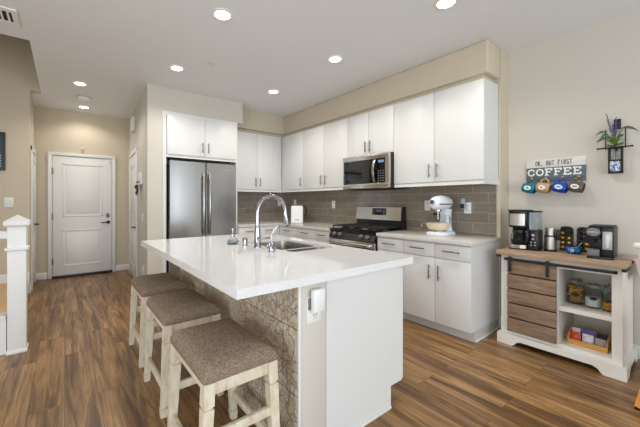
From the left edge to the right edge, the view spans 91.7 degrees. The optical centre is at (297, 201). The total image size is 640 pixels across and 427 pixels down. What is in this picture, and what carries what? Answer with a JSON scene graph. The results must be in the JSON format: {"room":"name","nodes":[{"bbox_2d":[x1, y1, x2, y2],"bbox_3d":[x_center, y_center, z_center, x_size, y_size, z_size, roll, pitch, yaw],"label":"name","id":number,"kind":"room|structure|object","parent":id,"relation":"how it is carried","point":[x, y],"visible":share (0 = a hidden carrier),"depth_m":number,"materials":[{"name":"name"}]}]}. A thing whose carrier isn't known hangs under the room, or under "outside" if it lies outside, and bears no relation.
{"room":"kitchen","nodes":[
{"label":"kitchen","id":0,"kind":"room"},
{"bbox_2d":[0,34,40,292],"bbox_3d":[-4.815,-1.329,3.537,3.150,5.200,0.160,0,0,-37],"label":"wall","id":1,"kind":"structure","parent":0,"point":[18,74],"depth_m":4.21,"materials":[{"name":"beige paint"}]},
{"bbox_2d":[0,132,5,170],"bbox_3d":[-4.113,-0.673,3.995,0.504,0.510,0.030,0,0,-37],"label":"picture frame","id":2,"kind":"object","parent":1,"relation":"attached to","point":[2,134],"visible":1,"depth_m":4.13,"materials":[{"name":"black plastic"}]},
{"bbox_2d":[0,134,1,167],"bbox_3d":[-4.114,-0.673,3.997,0.444,0.450,0.010,0,0,-37],"label":"picture","id":3,"kind":"object","parent":2,"relation":"attached to","point":[0,134],"depth_m":4.12,"materials":[{"name":"grey"}]},
{"bbox_2d":[4,197,13,206],"bbox_3d":[-3.891,0.006,4.173,0.096,0.130,0.013,0,0,-37],"label":"light switch","id":4,"kind":"object","parent":1,"relation":"attached to","point":[8,201],"visible":1,"depth_m":4.17,"materials":[{"name":"white plastic"}]},
{"bbox_2d":[0,272,28,293],"bbox_3d":[-4.723,1.121,3.546,2.508,0.300,0.015,0,0,-37],"label":"baseboard","id":5,"kind":"structure","parent":1,"relation":"attached to","point":[3,278],"depth_m":4.14,"materials":[{"name":"white paint"}]},
{"bbox_2d":[30,93,34,283],"bbox_3d":[-4.075,-0.140,4.666,0.130,2.823,0.757,0,0,-37],"label":"wall","id":6,"kind":"structure","parent":0,"point":[32,107],"depth_m":4.41,"materials":[{"name":"beige paint"}]},
{"bbox_2d":[31,145,38,290],"bbox_3d":[-3.982,0.233,4.707,0.069,2.078,0.680,0,0,-37],"label":"door","id":7,"kind":"structure","parent":6,"relation":"in","point":[33,151],"depth_m":4.57,"materials":[{"name":"white paint"}]},
{"bbox_2d":[35,106,128,272],"bbox_3d":[-3.743,-0.140,5.464,1.620,2.823,0.120,0,0,-37],"label":"wall","id":8,"kind":"structure","parent":0,"point":[56,130],"depth_m":5.35,"materials":[{"name":"beige paint"}]},
{"bbox_2d":[36,272,47,279],"bbox_3d":[-4.181,1.216,5.051,0.163,0.110,0.015,0,0,-37],"label":"baseboard","id":9,"kind":"structure","parent":8,"relation":"attached to","point":[39,276],"depth_m":5.05,"materials":[{"name":"white paint"}]},
{"bbox_2d":[48,151,115,278],"bbox_3d":[-3.707,0.222,5.364,0.967,2.100,0.084,0,0,-37],"label":"door","id":10,"kind":"structure","parent":8,"relation":"in","point":[81,191],"depth_m":5.34,"materials":[{"name":"white paint"}]},
{"bbox_2d":[116,264,128,270],"bbox_3d":[-3.251,1.216,5.750,0.220,0.110,0.015,0,0,-37],"label":"baseboard","id":11,"kind":"structure","parent":8,"relation":"attached to","point":[122,266],"depth_m":5.75,"materials":[{"name":"white paint"}]},
{"bbox_2d":[129,84,161,275],"bbox_3d":[-2.528,-0.140,5.063,0.199,2.823,2.273,0,0,-34],"label":"wall","id":12,"kind":"structure","parent":0,"point":[147,135],"depth_m":4.16,"materials":[{"name":"beige paint"}]},
{"bbox_2d":[130,116,134,132],"bbox_3d":[-2.768,-1.294,5.194,0.050,0.230,0.220,0,0,-34],"label":"door chime","id":13,"kind":"object","parent":12,"relation":"attached to","point":[132,120],"visible":1,"depth_m":5.10,"materials":[{"name":"white plastic"}]},
{"bbox_2d":[129,147,137,277],"bbox_3d":[-2.810,0.207,5.238,0.069,2.128,0.990,0,0,-34],"label":"door","id":14,"kind":"structure","parent":12,"relation":"in","point":[133,156],"depth_m":5.12,"materials":[{"name":"white paint"}]},
{"bbox_2d":[136,172,142,184],"bbox_3d":[-2.318,-0.339,4.532,0.050,0.180,0.320,0,0,-34],"label":"key rack","id":15,"kind":"object","parent":12,"relation":"attached to","point":[140,175],"visible":0.98,"depth_m":4.45,"materials":[{"name":"white plastic"}]},
{"bbox_2d":[134,183,138,195],"bbox_3d":[-2.336,-0.184,4.500,0.055,0.194,0.144,0,0,-37],"label":"bunch","id":16,"kind":"object","parent":15,"relation":"hanging from","point":[136,186],"visible":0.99,"depth_m":4.47,"materials":[{"name":"grey"}]},
{"bbox_2d":[162,87,282,134],"bbox_3d":[-1.141,-1.393,5.063,2.158,0.316,0.594,0,0,-37],"label":"wall","id":17,"kind":"structure","parent":0,"point":[173,100],"depth_m":4.66,"materials":[{"name":"beige paint"}]},
{"bbox_2d":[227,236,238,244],"bbox_3d":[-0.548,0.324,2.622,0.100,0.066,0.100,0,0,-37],"label":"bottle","id":18,"kind":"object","parent":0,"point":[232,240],"depth_m":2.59,"materials":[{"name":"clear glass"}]},
{"bbox_2d":[0,0,639,118],"bbox_3d":[-0.811,-1.601,1.579,7.200,0.100,9.900,0,0,-37],"label":"ceiling","id":19,"kind":"structure","parent":0,"point":[118,48],"depth_m":2.98,"materials":[{"name":"white paint"}]},
{"bbox_2d":[0,6,19,26],"bbox_3d":[-2.525,-1.544,2.499,0.405,0.015,0.290,0,0,-37],"label":"ceiling vent","id":20,"kind":"object","parent":19,"relation":"in","point":[8,16],"visible":1,"depth_m":2.59,"materials":[{"name":"white metal"}]},
{"bbox_2d":[72,81,87,85],"bbox_3d":[-2.852,-1.547,4.062,0.178,0.009,0.178,0,0,-37],"label":"recessed light","id":21,"kind":"object","parent":19,"relation":"in","point":[79,83],"visible":1,"depth_m":4.05,"materials":[{"name":"white paint"}]},
{"bbox_2d":[76,95,91,100],"bbox_3d":[-3.176,-1.530,4.608,0.200,0.042,0.200,0,0,-37],"label":"smoke detector","id":22,"kind":"object","parent":19,"relation":"attached to","point":[79,97],"visible":1,"depth_m":4.56,"materials":[{"name":"white plastic"}]},
{"bbox_2d":[169,65,184,71],"bbox_3d":[-1.398,-1.547,3.591,0.178,0.009,0.178,0,0,-37],"label":"recessed light","id":23,"kind":"object","parent":19,"relation":"in","point":[178,68],"visible":1,"depth_m":3.59,"materials":[{"name":"white paint"}]},
{"bbox_2d":[211,8,232,20],"bbox_3d":[-0.622,-1.547,2.566,0.178,0.009,0.178,0,0,-37],"label":"recessed light","id":24,"kind":"object","parent":19,"relation":"in","point":[221,14],"visible":1,"depth_m":2.56,"materials":[{"name":"white paint"}]},
{"bbox_2d":[267,89,279,93],"bbox_3d":[-0.338,-1.547,4.357,0.178,0.009,0.178,0,0,-37],"label":"recessed light","id":25,"kind":"object","parent":19,"relation":"in","point":[271,91],"visible":1,"depth_m":4.34,"materials":[{"name":"white paint"}]},
{"bbox_2d":[327,55,342,62],"bbox_3d":[0.407,-1.547,3.365,0.178,0.009,0.178,0,0,-37],"label":"recessed light","id":26,"kind":"object","parent":19,"relation":"in","point":[334,58],"visible":1,"depth_m":3.36,"materials":[{"name":"white paint"}]},
{"bbox_2d":[434,0,458,9],"bbox_3d":[1.156,-1.547,2.412,0.178,0.009,0.178,0,0,-37],"label":"recessed light","id":27,"kind":"object","parent":19,"relation":"in","point":[439,4],"visible":1,"depth_m":2.43,"materials":[{"name":"white paint"}]},
{"bbox_2d":[0,270,639,426],"bbox_3d":[-0.811,1.302,1.579,7.200,0.060,9.900,0,0,-37],"label":"floor","id":28,"kind":"structure","parent":0,"point":[79,367],"depth_m":2.18,"materials":[{"name":"brown wood"}]},
{"bbox_2d":[0,283,6,354],"bbox_3d":[-4.113,0.622,2.651,2.608,1.300,2.150,0,0,-37],"label":"staircase","id":29,"kind":"structure","parent":28,"relation":"on","point":[3,287],"depth_m":2.61,"materials":[{"name":"white paint"}]},
{"bbox_2d":[3,215,30,355],"bbox_3d":[-2.390,0.692,2.645,0.164,1.160,0.164,0,0,-37],"label":"newel post","id":30,"kind":"object","parent":28,"relation":"on","point":[17,247],"visible":1,"depth_m":2.60,"materials":[{"name":"white paint"}]},
{"bbox_2d":[0,231,6,238],"bbox_3d":[-3.451,-0.274,1.847,2.532,1.161,0.055,0,0,-37],"label":"stair handrail","id":31,"kind":"object","parent":30,"relation":"attached to","point":[3,234],"visible":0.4,"depth_m":2.57,"materials":[{"name":"white paint"}]},
{"bbox_2d":[129,272,187,367],"bbox_3d":[-1.201,0.960,2.681,0.389,0.625,0.504,0,0,-37],"label":"counter stool","id":32,"kind":"object","parent":28,"relation":"on","point":[144,286],"visible":0.73,"depth_m":2.53,"materials":[{"name":"beige paint"}]},
{"bbox_2d":[131,272,187,296],"bbox_3d":[-1.201,0.693,2.681,0.362,0.090,0.504,0,0,-37],"label":"cushion","id":33,"kind":"object","parent":32,"relation":"on","point":[150,285],"depth_m":2.54,"materials":[{"name":"brown fabric"}]},
{"bbox_2d":[143,289,223,418],"bbox_3d":[-0.792,0.960,2.125,0.389,0.625,0.504,0,0,-37],"label":"counter stool","id":34,"kind":"object","parent":28,"relation":"on","point":[177,310],"visible":0.82,"depth_m":1.97,"materials":[{"name":"brown fabric"}]},
{"bbox_2d":[146,289,220,325],"bbox_3d":[-0.792,0.693,2.125,0.362,0.090,0.504,0,0,-37],"label":"cushion","id":35,"kind":"object","parent":34,"relation":"on","point":[188,306],"depth_m":1.99,"materials":[{"name":"brown fabric"}]},
{"bbox_2d":[162,110,236,272],"bbox_3d":[-1.540,0.019,4.718,1.101,2.505,0.646,0,0,-37],"label":"tall cabinet","id":36,"kind":"object","parent":28,"relation":"on","point":[185,137],"visible":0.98,"depth_m":4.43,"materials":[{"name":"white laminate"}]},
{"bbox_2d":[166,159,235,278],"bbox_3d":[-1.502,0.344,4.690,0.977,1.856,0.696,0,0,-37],"label":"refrigerator","id":37,"kind":"object","parent":28,"relation":"on","point":[200,197],"visible":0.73,"depth_m":4.40,"materials":[{"name":"grey metal"}]},
{"bbox_2d":[167,318,279,426],"bbox_3d":[-0.380,0.960,1.534,0.389,0.625,0.504,0,0,-37],"label":"counter stool","id":38,"kind":"object","parent":28,"relation":"on","point":[221,355],"visible":1,"depth_m":1.42,"materials":[{"name":"brown fabric"}]},
{"bbox_2d":[170,318,277,384],"bbox_3d":[-0.380,0.693,1.534,0.362,0.090,0.504,0,0,-37],"label":"cushion","id":39,"kind":"object","parent":38,"relation":"on","point":[217,352],"depth_m":1.40,"materials":[{"name":"brown fabric"}]},
{"bbox_2d":[237,225,279,235],"bbox_3d":[-0.794,0.836,5.272,0.744,0.872,0.657,0,0,-37],"label":"base cabinet","id":40,"kind":"object","parent":28,"relation":"on","point":[263,229],"visible":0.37,"depth_m":5.08,"materials":[{"name":"white laminate"}]},
{"bbox_2d":[180,266,402,426],"bbox_3d":[-0.214,0.836,2.512,0.882,0.872,1.927,0,0,-37],"label":"kitchen island","id":41,"kind":"object","parent":28,"relation":"on","point":[339,369],"visible":0.48,"depth_m":1.70,"materials":[{"name":"beige paint"}]},
{"bbox_2d":[141,233,412,299],"bbox_3d":[-0.343,0.378,2.420,1.243,0.042,1.975,0,0,-37],"label":"island countertop","id":42,"kind":"structure","parent":41,"relation":"on","point":[238,271],"depth_m":1.85,"materials":[{"name":"white stone"}]},
{"bbox_2d":[227,228,238,244],"bbox_3d":[-0.548,0.290,2.622,0.100,0.132,0.100,0,0,-37],"label":"soap dispenser","id":43,"kind":"object","parent":42,"relation":"on","point":[232,240],"visible":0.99,"depth_m":2.60,"materials":[{"name":"clear glass"}]},
{"bbox_2d":[242,237,247,245],"bbox_3d":[-0.425,0.323,2.510,0.046,0.068,0.046,0,0,-37],"label":"air gap cap","id":44,"kind":"object","parent":42,"relation":"on","point":[245,239],"visible":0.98,"depth_m":2.49,"materials":[{"name":"silver metal"}]},
{"bbox_2d":[254,194,289,247],"bbox_3d":[-0.194,0.147,2.490,0.337,0.418,0.086,0,0,-37],"label":"kitchen faucet","id":45,"kind":"object","parent":42,"relation":"on","point":[257,234],"visible":1,"depth_m":2.42,"materials":[{"name":"silver metal"}]},
{"bbox_2d":[267,225,277,251],"bbox_3d":[-0.166,0.264,2.221,0.107,0.186,0.077,0,0,-37],"label":"tap","id":46,"kind":"object","parent":42,"relation":"on","point":[270,246],"visible":1,"depth_m":2.19,"materials":[{"name":"silver metal"}]},
{"bbox_2d":[253,241,323,251],"bbox_3d":[-0.081,0.475,2.597,0.418,0.200,0.698,0,0,-37],"label":"sink","id":47,"kind":"object","parent":42,"relation":"in","point":[289,246],"visible":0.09,"depth_m":2.85,"materials":[{"name":"silver metal"}]},
{"bbox_2d":[306,296,320,323],"bbox_3d":[0.082,0.531,1.536,0.090,0.130,0.012,0,0,-37],"label":"wall outlet","id":48,"kind":"object","parent":41,"relation":"attached to","point":[311,317],"visible":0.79,"depth_m":1.52,"materials":[{"name":"white plastic"}]},
{"bbox_2d":[312,312,317,319],"bbox_3d":[0.085,0.561,1.534,0.036,0.040,0.003,0,0,-37],"label":"socket","id":49,"kind":"object","parent":48,"relation":"attached to","point":[314,315],"depth_m":1.54,"materials":[{"name":"white plastic"}]},
{"bbox_2d":[308,288,324,312],"bbox_3d":[0.095,0.481,1.518,0.080,0.110,0.040,0,0,-37],"label":"plug","id":50,"kind":"object","parent":48,"relation":"attached to","point":[316,303],"visible":1,"depth_m":1.50,"materials":[{"name":"white plastic"}]},
{"bbox_2d":[280,226,329,243],"bbox_3d":[0.290,0.836,4.890,0.642,0.872,1.269,0,0,-37],"label":"base cabinet","id":51,"kind":"object","parent":28,"relation":"on","point":[322,236],"visible":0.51,"depth_m":4.64,"materials":[{"name":"white laminate"}]},
{"bbox_2d":[237,220,341,230],"bbox_3d":[-0.182,0.377,4.941,1.336,0.040,1.923,0,0,-37],"label":"countertop","id":52,"kind":"structure","parent":51,"relation":"on","point":[308,225],"depth_m":4.91,"materials":[{"name":"grey stone"}]},
{"bbox_2d":[291,204,306,222],"bbox_3d":[0.024,0.199,5.235,0.263,0.314,0.239,0,0,1],"label":"jug","id":53,"kind":"object","parent":52,"relation":"on","point":[297,215],"visible":0.99,"depth_m":5.12,"materials":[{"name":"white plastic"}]},
{"bbox_2d":[329,206,406,250],"bbox_3d":[0.889,0.651,4.049,0.694,1.180,0.778,0,0,-37],"label":"gas range","id":54,"kind":"object","parent":28,"relation":"on","point":[371,221],"visible":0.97,"depth_m":3.97,"materials":[{"name":"silver metal"}]},
{"bbox_2d":[330,227,400,233],"bbox_3d":[0.881,0.358,4.043,0.535,0.017,0.778,0,0,-37],"label":"cooktop","id":55,"kind":"object","parent":54,"relation":"in","point":[354,230],"depth_m":3.89,"materials":[{"name":"black metal"}]},
{"bbox_2d":[378,237,406,318],"bbox_3d":[1.251,0.836,3.611,0.642,0.872,0.338,0,0,-37],"label":"base cabinet","id":56,"kind":"object","parent":28,"relation":"on","point":[385,244],"visible":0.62,"depth_m":3.42,"materials":[{"name":"white laminate"}]},
{"bbox_2d":[403,239,499,342],"bbox_3d":[1.564,0.836,3.194,0.642,0.872,0.704,0,0,-37],"label":"base cabinet","id":57,"kind":"object","parent":28,"relation":"on","point":[448,288],"visible":1,"depth_m":2.96,"materials":[{"name":"white laminate"}]},
{"bbox_2d":[376,230,500,246],"bbox_3d":[1.469,0.377,3.334,0.627,0.040,1.050,0,0,-37],"label":"countertop","id":58,"kind":"structure","parent":57,"relation":"on","point":[457,239],"depth_m":3.09,"materials":[{"name":"grey stone"}]},
{"bbox_2d":[421,195,455,235],"bbox_3d":[1.528,0.143,3.371,0.400,0.425,0.315,0,0,-37],"label":"stand mixer","id":59,"kind":"object","parent":58,"relation":"on","point":[440,224],"visible":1,"depth_m":3.24,"materials":[{"name":"white metal"}]},
{"bbox_2d":[426,223,450,231],"bbox_3d":[1.497,0.270,3.302,0.242,0.089,0.242,0,0,-37],"label":"mixing bowl","id":60,"kind":"object","parent":59,"relation":"on","point":[435,227],"depth_m":3.22,"materials":[{"name":"beige ceramic"}]},
{"bbox_2d":[496,247,636,382],"bbox_3d":[2.274,0.854,2.658,0.570,0.835,0.818,0,0,-37],"label":"sideboard","id":61,"kind":"object","parent":28,"relation":"on","point":[536,312],"visible":0.94,"depth_m":2.54,"materials":[{"name":"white wood"}]},
{"bbox_2d":[509,209,542,250],"bbox_3d":[2.102,0.255,2.857,0.206,0.362,0.233,0,0,-37],"label":"coffee maker","id":62,"kind":"object","parent":61,"relation":"on","point":[527,234],"visible":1,"depth_m":2.79,"materials":[{"name":"black plastic"}]},
{"bbox_2d":[544,227,559,251],"bbox_3d":[2.247,0.331,2.736,0.092,0.210,0.112,0,0,-37],"label":"coffee grinder","id":63,"kind":"object","parent":61,"relation":"on","point":[551,236],"visible":1,"depth_m":2.71,"materials":[{"name":"silver metal"}]},
{"bbox_2d":[508,331,611,362],"bbox_3d":[2.286,1.164,2.668,0.476,0.035,0.660,0,0,-37],"label":"shelf","id":64,"kind":"object","parent":61,"relation":"attached to","point":[563,344],"depth_m":2.45,"materials":[{"name":"white paint"}]},
{"bbox_2d":[560,226,573,249],"bbox_3d":[2.410,0.328,2.777,0.034,0.217,0.092,0,0,-37],"label":"rack","id":65,"kind":"object","parent":61,"relation":"on","point":[566,235],"visible":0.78,"depth_m":2.77,"materials":[{"name":"black plastic"}]},
{"bbox_2d":[565,246,582,253],"bbox_3d":[2.327,0.407,2.612,0.114,0.058,0.111,0,0,-37],"label":"bowl","id":66,"kind":"object","parent":61,"relation":"on","point":[569,249],"visible":0.99,"depth_m":2.58,"materials":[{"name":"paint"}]},
{"bbox_2d":[567,278,584,304],"bbox_3d":[2.315,0.739,2.579,0.113,0.205,0.112,0,0,-9],"label":"glass jar","id":67,"kind":"object","parent":61,"relation":"on","point":[575,289],"visible":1,"depth_m":2.54,"materials":[{"name":"clear glass"}]},
{"bbox_2d":[576,227,588,251],"bbox_3d":[2.479,0.328,2.686,0.034,0.217,0.092,0,0,-37],"label":"rack","id":68,"kind":"object","parent":61,"relation":"on","point":[583,236],"visible":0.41,"depth_m":2.69,"materials":[{"name":"black plastic"}]},
{"bbox_2d":[559,300,611,321],"bbox_3d":[2.393,0.860,2.527,0.473,0.034,0.305,0,0,-37],"label":"shelf","id":69,"kind":"object","parent":61,"relation":"attached to","point":[564,305],"depth_m":2.41,"materials":[{"name":"white paint"}]},
{"bbox_2d":[568,325,610,353],"bbox_3d":[2.319,1.085,2.466,0.130,0.120,0.233,0,0,-37],"label":"wooden tray","id":70,"kind":"object","parent":61,"relation":"on","point":[607,349],"visible":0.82,"depth_m":2.40,"materials":[{"name":"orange wood"}]},
{"bbox_2d":[570,330,580,340],"bbox_3d":[2.253,1.096,2.512,0.036,0.083,0.066,0,0,-37],"label":"snack packet","id":71,"kind":"object","parent":70,"relation":"in","point":[574,335],"visible":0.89,"depth_m":2.50,"materials":[{"name":"red paper"}]},
{"bbox_2d":[572,327,580,332],"bbox_3d":[2.292,1.088,2.547,0.033,0.100,0.050,0,0,-37],"label":"snack packet","id":72,"kind":"object","parent":70,"relation":"in","point":[575,329],"visible":0.37,"depth_m":2.54,"materials":[{"name":"white"}]},
{"bbox_2d":[582,333,593,343],"bbox_3d":[2.299,1.095,2.453,0.035,0.085,0.066,0,0,-37],"label":"snack packet","id":73,"kind":"object","parent":70,"relation":"in","point":[586,338],"visible":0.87,"depth_m":2.44,"materials":[{"name":"white paper"}]},
{"bbox_2d":[581,328,594,341],"bbox_3d":[2.334,1.085,2.492,0.034,0.105,0.085,0,0,-37],"label":"snack packet","id":74,"kind":"object","parent":70,"relation":"in","point":[584,331],"visible":0.43,"depth_m":2.49,"materials":[{"name":"blue"}]},
{"bbox_2d":[594,338,606,347],"bbox_3d":[2.341,1.100,2.394,0.037,0.076,0.066,0,0,-37],"label":"snack packet","id":75,"kind":"object","parent":70,"relation":"in","point":[600,342],"visible":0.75,"depth_m":2.39,"materials":[{"name":"grey paper"}]},
{"bbox_2d":[597,333,607,340],"bbox_3d":[2.384,1.088,2.424,0.033,0.100,0.060,0,0,-37],"label":"snack packet","id":76,"kind":"object","parent":70,"relation":"in","point":[600,336],"visible":0.35,"depth_m":2.42,"materials":[{"name":"black paper"}]},
{"bbox_2d":[584,283,601,308],"bbox_3d":[2.365,0.744,2.478,0.108,0.195,0.105,0,0,-37],"label":"glass jar","id":77,"kind":"object","parent":61,"relation":"on","point":[592,292],"visible":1,"depth_m":2.44,"materials":[{"name":"white"}]},
{"bbox_2d":[586,224,617,259],"bbox_3d":[2.414,0.311,2.452,0.309,0.249,0.163,0,0,-37],"label":"coffee machine","id":78,"kind":"object","parent":61,"relation":"on","point":[603,239],"visible":1,"depth_m":2.37,"materials":[{"name":"black plastic"}]},
{"bbox_2d":[587,248,600,255],"bbox_3d":[2.316,0.393,2.420,0.102,0.050,0.069,0,0,-40],"label":"drip tray","id":79,"kind":"object","parent":78,"relation":"on","point":[591,251],"depth_m":2.39,"materials":[{"name":"grey plastic"}]},
{"bbox_2d":[587,254,617,259],"bbox_3d":[2.414,0.427,2.452,0.302,0.018,0.148,0,0,-40],"label":"tray","id":80,"kind":"object","parent":78,"relation":"on","point":[596,256],"depth_m":2.36,"materials":[{"name":"black plastic"}]},
{"bbox_2d":[602,284,611,311],"bbox_3d":[2.397,0.737,2.387,0.075,0.210,0.074,0,0,31],"label":"glass jar","id":81,"kind":"object","parent":61,"relation":"on","point":[607,292],"visible":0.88,"depth_m":2.37,"materials":[{"name":"clear glass"}]},
{"bbox_2d":[620,255,639,280],"bbox_3d":[2.614,0.509,2.414,0.280,0.155,0.111,0,0,-37],"label":"table runner","id":82,"kind":"object","parent":61,"relation":"on","point":[635,258],"visible":0.99,"depth_m":2.37,"materials":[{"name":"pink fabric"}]},
{"bbox_2d":[633,242,639,410],"bbox_3d":[2.385,0.761,1.817,0.422,1.020,0.530,0,0,-37],"label":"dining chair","id":83,"kind":"object","parent":28,"relation":"on","point":[636,245],"visible":1,"depth_m":1.89,"materials":[{"name":"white wood"}]},
{"bbox_2d":[283,40,499,134],"bbox_3d":[0.791,-1.393,4.531,0.292,0.316,3.766,0,0,-37],"label":"soffit","id":84,"kind":"structure","parent":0,"point":[483,57],"depth_m":3.61,"materials":[{"name":"beige paint"}]},
{"bbox_2d":[286,47,508,327],"bbox_3d":[1.004,-0.140,4.766,0.348,2.823,3.886,0,0,-37],"label":"wall","id":85,"kind":"structure","parent":0,"point":[481,221],"depth_m":3.45,"materials":[{"name":"beige tile"}]},
{"bbox_2d":[281,132,302,189],"bbox_3d":[-0.082,-0.693,5.618,0.362,0.962,0.958,0,0,-37],"label":"upper cabinet","id":86,"kind":"object","parent":85,"relation":"attached to","point":[291,145],"visible":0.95,"depth_m":5.38,"materials":[{"name":"white laminate"}]},
{"bbox_2d":[303,118,347,188],"bbox_3d":[0.511,-0.693,4.828,0.362,0.962,1.016,0,0,-37],"label":"upper cabinet","id":87,"kind":"object","parent":85,"relation":"attached to","point":[325,147],"visible":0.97,"depth_m":4.70,"materials":[{"name":"white laminate"}]},
{"bbox_2d":[282,180,498,191],"bbox_3d":[0.875,-0.191,4.392,0.325,0.039,3.409,0,0,-37],"label":"trim","id":88,"kind":"structure","parent":87,"relation":"attached to","point":[492,182],"depth_m":3.36,"materials":[{"name":"white laminate"}]},
{"bbox_2d":[348,105,393,157],"bbox_3d":[1.045,-0.887,4.118,0.362,0.573,0.758,0,0,-37],"label":"upper cabinet","id":89,"kind":"object","parent":85,"relation":"attached to","point":[372,132],"visible":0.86,"depth_m":3.98,"materials":[{"name":"white laminate"}]},
{"bbox_2d":[343,152,408,190],"bbox_3d":[0.997,-0.379,4.082,0.481,0.436,0.753,0,0,-37],"label":"microwave","id":90,"kind":"object","parent":89,"relation":"attached to","point":[371,171],"visible":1,"depth_m":3.91,"materials":[{"name":"silver plastic"}]},
{"bbox_2d":[425,201,429,210],"bbox_3d":[1.562,0.044,3.725,0.010,0.120,0.074,0,0,-37],"label":"wall outlet","id":91,"kind":"object","parent":85,"relation":"attached to","point":[427,207],"visible":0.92,"depth_m":3.72,"materials":[{"name":"white plastic"}]},
{"bbox_2d":[394,78,497,183],"bbox_3d":[1.574,-0.693,3.413,0.362,0.962,1.003,0,0,-37],"label":"upper cabinet","id":92,"kind":"object","parent":85,"relation":"attached to","point":[450,134],"visible":1,"depth_m":3.20,"materials":[{"name":"white laminate"}]},
{"bbox_2d":[237,75,493,137],"bbox_3d":[0.391,-1.205,4.265,1.250,0.060,3.710,0,0,-37],"label":"trim","id":93,"kind":"structure","parent":92,"relation":"attached to","point":[481,76],"depth_m":3.99,"materials":[{"name":"beige paint"}]},
{"bbox_2d":[464,202,470,213],"bbox_3d":[1.841,0.067,3.353,0.010,0.120,0.074,0,0,-37],"label":"wall outlet","id":94,"kind":"object","parent":85,"relation":"attached to","point":[468,204],"visible":0.94,"depth_m":3.35,"materials":[{"name":"white plastic"}]},
{"bbox_2d":[460,198,465,208],"bbox_3d":[1.799,0.019,3.364,0.046,0.115,0.042,0,0,-37],"label":"plug adapter","id":95,"kind":"object","parent":94,"relation":"attached to","point":[463,200],"visible":1,"depth_m":3.35,"materials":[{"name":"grey plastic"}]},
{"bbox_2d":[509,10,639,344],"bbox_3d":[3.603,-0.140,1.497,0.120,2.823,4.464,0,0,-37],"label":"wall","id":96,"kind":"structure","parent":0,"point":[562,90],"depth_m":2.77,"materials":[{"name":"beige paint"}]},
{"bbox_2d":[526,156,585,182],"bbox_3d":[2.405,-0.299,2.913,0.094,0.224,0.445,0,0,-37],"label":"coffee sign","id":97,"kind":"object","parent":96,"relation":"attached to","point":[568,168],"visible":0.91,"depth_m":2.92,"materials":[{"name":"grey weathered painted wood"},{"name":"white and dark ink"},{"name":"brass"}]},
{"bbox_2d":[521,179,535,193],"bbox_3d":[2.262,-0.149,3.026,0.103,0.145,0.122,0,0,-37],"label":"coffee mug","id":98,"kind":"object","parent":97,"relation":"hanging from","point":[527,187],"visible":0.96,"depth_m":3.00,"materials":[{"name":"teal ceramic"}]},
{"bbox_2d":[535,179,551,193],"bbox_3d":[2.329,-0.149,2.937,0.103,0.145,0.122,0,0,-37],"label":"coffee mug","id":99,"kind":"object","parent":97,"relation":"hanging from","point":[541,187],"visible":0.98,"depth_m":2.92,"materials":[{"name":"brown ceramic"}]},
{"bbox_2d":[551,178,567,192],"bbox_3d":[2.403,-0.149,2.838,0.103,0.145,0.122,0,0,-37],"label":"coffee mug","id":100,"kind":"object","parent":97,"relation":"hanging from","point":[560,187],"visible":0.95,"depth_m":2.81,"materials":[{"name":"blue ceramic"}]},
{"bbox_2d":[567,177,585,192],"bbox_3d":[2.471,-0.149,2.748,0.103,0.145,0.122,0,0,-37],"label":"coffee mug","id":101,"kind":"object","parent":97,"relation":"hanging from","point":[573,186],"visible":1,"depth_m":2.73,"materials":[{"name":"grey ceramic"}]},
{"bbox_2d":[597,119,633,173],"bbox_3d":[2.654,-0.465,2.588,0.086,0.457,0.216,0,0,-37],"label":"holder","id":102,"kind":"object","parent":96,"relation":"attached to","point":[615,166],"visible":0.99,"depth_m":2.57,"materials":[{"name":"black metal"}]},
{"bbox_2d":[612,148,618,160],"bbox_3d":[2.651,-0.348,2.582,0.043,0.204,0.043,0,0,-37],"label":"glass bottle","id":103,"kind":"object","parent":102,"relation":"on","point":[615,157],"depth_m":2.57,"materials":[{"name":"white"}]},
{"bbox_2d":[597,113,637,146],"bbox_3d":[2.632,-0.537,2.563,0.068,0.417,0.265,0,0,-37],"label":"sprigs","id":104,"kind":"object","parent":102,"relation":"in","point":[613,140],"visible":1,"depth_m":2.58,"materials":[{"name":"green plant"}]},
{"bbox_2d":[633,344,639,358],"bbox_3d":[3.550,1.216,1.456,0.015,0.110,4.462,0,0,-37],"label":"baseboard","id":105,"kind":"structure","parent":96,"relation":"attached to","point":[634,345],"depth_m":2.50,"materials":[{"name":"white paint"}]},
{"bbox_3d":[-1.239,-0.140,5.436,2.450,2.823,0.120,0,0,-37],"label":"wall","id":106,"kind":"structure","parent":0,"visible":0},
{"bbox_2d":[237,191,285,221],"bbox_3d":[-0.764,0.082,5.713,1.342,0.545,0.008,0,0,-37],"label":"wall","id":107,"kind":"structure","parent":106,"relation":"attached to","point":[247,202],"depth_m":5.73,"materials":[{"name":"beige tile"}]},
{"bbox_2d":[237,131,280,189],"bbox_3d":[-0.778,-0.693,5.463,1.000,0.962,0.371,0,0,-37],"label":"upper cabinet","id":108,"kind":"object","parent":107,"relation":"attached to","point":[258,155],"visible":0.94,"depth_m":5.36,"materials":[{"name":"white laminate"}]},
{"bbox_2d":[237,189,281,191],"bbox_3d":[-0.696,-0.191,5.366,1.014,0.039,0.015,0,0,-37],"label":"trim","id":109,"kind":"structure","parent":108,"relation":"attached to","point":[238,190],"depth_m":5.33,"materials":[{"name":"white laminate"}]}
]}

